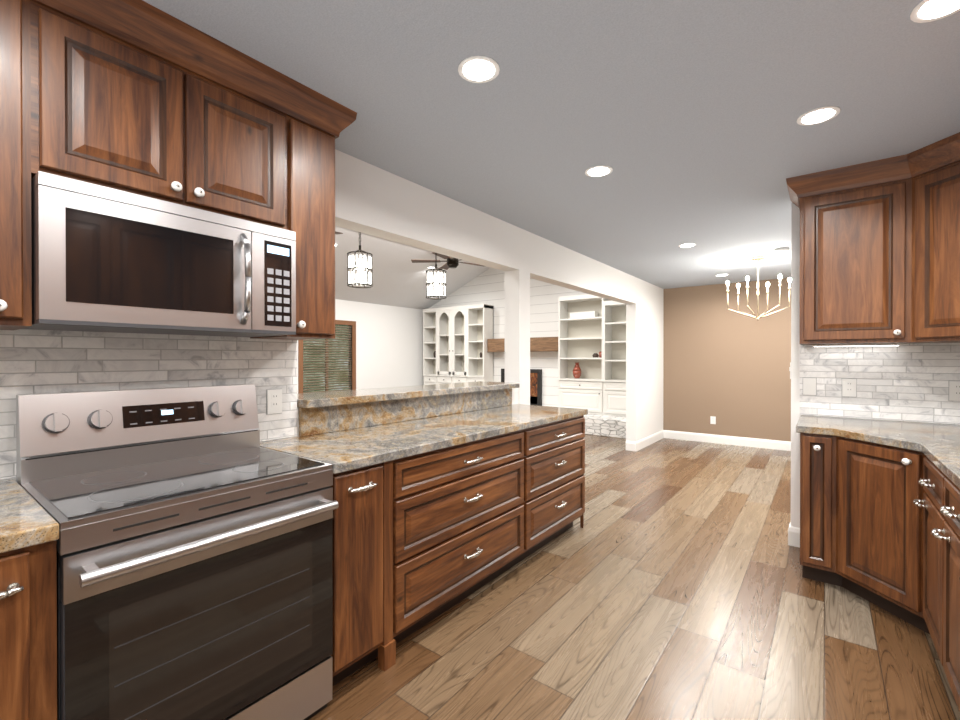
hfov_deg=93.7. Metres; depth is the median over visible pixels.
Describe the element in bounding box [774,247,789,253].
smoke detector
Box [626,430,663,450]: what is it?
baseboard
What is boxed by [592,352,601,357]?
bowls
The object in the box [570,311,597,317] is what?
decorative box
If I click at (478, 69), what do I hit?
recessed light
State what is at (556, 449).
base cabinet
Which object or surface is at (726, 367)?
wall
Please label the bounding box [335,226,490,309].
ceiling
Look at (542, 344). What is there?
mantel beam
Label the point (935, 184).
upper cabinet
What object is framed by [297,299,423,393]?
wall
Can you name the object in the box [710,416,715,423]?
electrical outlet
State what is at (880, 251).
upper cabinet
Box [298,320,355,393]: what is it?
window
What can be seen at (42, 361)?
backsplash
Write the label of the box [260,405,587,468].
countertop
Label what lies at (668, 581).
floor
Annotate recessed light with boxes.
[458,55,499,82]
[585,165,612,176]
[678,243,695,246]
[797,106,840,125]
[910,0,959,22]
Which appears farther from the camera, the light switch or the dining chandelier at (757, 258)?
the dining chandelier at (757, 258)
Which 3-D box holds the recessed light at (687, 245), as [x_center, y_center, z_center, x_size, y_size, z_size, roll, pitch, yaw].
[2.074,-1.147,4.504,0.164,0.006,0.164,0,0,37]
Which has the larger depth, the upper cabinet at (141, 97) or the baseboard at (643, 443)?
the baseboard at (643, 443)
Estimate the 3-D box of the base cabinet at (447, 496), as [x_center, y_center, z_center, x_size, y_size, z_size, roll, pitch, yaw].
[-0.312,0.861,2.519,0.641,0.875,1.111,0,0,37]
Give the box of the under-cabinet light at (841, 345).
[812,343,900,346]
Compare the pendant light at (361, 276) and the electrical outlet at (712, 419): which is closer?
the pendant light at (361, 276)
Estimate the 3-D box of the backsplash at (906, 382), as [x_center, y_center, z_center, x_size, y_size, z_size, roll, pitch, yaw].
[2.664,0.136,2.769,1.136,0.487,0.003,0,0,37]
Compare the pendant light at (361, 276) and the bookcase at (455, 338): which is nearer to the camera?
the pendant light at (361, 276)
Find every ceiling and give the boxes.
[143,0,959,288]
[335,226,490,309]
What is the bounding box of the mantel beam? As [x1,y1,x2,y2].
[487,337,557,351]
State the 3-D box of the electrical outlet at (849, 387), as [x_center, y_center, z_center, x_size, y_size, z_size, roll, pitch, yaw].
[2.420,0.182,2.950,0.077,0.121,0.008,0,0,37]
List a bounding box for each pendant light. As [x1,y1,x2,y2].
[347,232,372,287]
[426,253,446,298]
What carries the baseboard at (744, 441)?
attached to the wall at (726, 367)
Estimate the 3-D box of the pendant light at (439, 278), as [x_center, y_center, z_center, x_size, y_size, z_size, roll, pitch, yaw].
[-0.345,-0.900,3.538,0.164,0.828,0.164,0,0,37]
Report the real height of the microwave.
0.417 m
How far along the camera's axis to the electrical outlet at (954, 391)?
2.65 m
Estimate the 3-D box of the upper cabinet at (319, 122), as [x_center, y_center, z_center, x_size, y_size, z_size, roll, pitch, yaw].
[-0.853,-0.619,2.062,0.339,1.040,0.234,0,0,37]
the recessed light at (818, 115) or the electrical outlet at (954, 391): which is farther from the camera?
the electrical outlet at (954, 391)
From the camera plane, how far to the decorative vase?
8.45 m
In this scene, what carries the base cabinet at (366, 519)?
on the floor
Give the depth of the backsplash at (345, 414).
2.71 m
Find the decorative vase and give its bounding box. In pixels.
[573,363,581,378]
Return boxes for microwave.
[22,171,295,336]
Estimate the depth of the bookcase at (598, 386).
8.31 m
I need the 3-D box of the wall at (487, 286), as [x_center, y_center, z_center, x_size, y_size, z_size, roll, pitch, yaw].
[0.936,-0.668,9.501,5.873,3.870,0.120,0,0,37]
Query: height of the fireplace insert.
0.788 m
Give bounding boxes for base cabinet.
[329,457,399,686]
[400,425,527,640]
[528,413,587,555]
[796,415,959,710]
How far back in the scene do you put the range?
1.42 m
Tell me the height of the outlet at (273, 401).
0.121 m
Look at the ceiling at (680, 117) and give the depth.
1.98 m
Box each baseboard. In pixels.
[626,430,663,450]
[664,430,790,450]
[788,522,799,547]
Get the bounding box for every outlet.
[266,389,281,414]
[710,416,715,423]
[842,378,856,396]
[948,381,959,400]
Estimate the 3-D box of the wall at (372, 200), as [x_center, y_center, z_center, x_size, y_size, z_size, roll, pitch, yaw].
[0.234,0.017,3.886,0.154,2.550,9.650,0,0,37]
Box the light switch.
[803,377,816,395]
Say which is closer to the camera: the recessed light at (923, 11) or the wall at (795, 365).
the recessed light at (923, 11)
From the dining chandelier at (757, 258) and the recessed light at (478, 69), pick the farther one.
the dining chandelier at (757, 258)
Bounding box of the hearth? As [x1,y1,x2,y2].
[584,414,625,438]
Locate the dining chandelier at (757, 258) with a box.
[726,256,790,320]
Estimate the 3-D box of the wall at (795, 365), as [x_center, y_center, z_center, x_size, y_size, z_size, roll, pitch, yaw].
[2.683,0.077,2.832,1.190,2.440,0.120,0,0,37]
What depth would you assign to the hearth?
7.53 m
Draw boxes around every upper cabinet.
[0,0,39,329]
[40,0,295,231]
[250,84,343,339]
[802,153,909,344]
[910,152,959,339]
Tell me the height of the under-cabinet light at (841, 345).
0.014 m
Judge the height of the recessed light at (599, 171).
0.006 m
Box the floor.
[308,434,959,719]
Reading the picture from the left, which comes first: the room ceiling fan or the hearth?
the room ceiling fan
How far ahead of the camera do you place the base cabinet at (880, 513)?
2.26 m
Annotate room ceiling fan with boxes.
[411,252,482,269]
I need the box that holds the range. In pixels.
[16,384,338,719]
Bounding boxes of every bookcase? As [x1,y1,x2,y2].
[423,304,492,384]
[558,294,625,416]
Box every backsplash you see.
[0,329,296,479]
[297,389,511,436]
[800,343,959,424]
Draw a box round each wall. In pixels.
[0,149,663,480]
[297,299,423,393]
[429,268,611,406]
[663,278,790,441]
[791,203,957,527]
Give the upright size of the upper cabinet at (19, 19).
1.040 m
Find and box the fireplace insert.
[501,369,541,405]

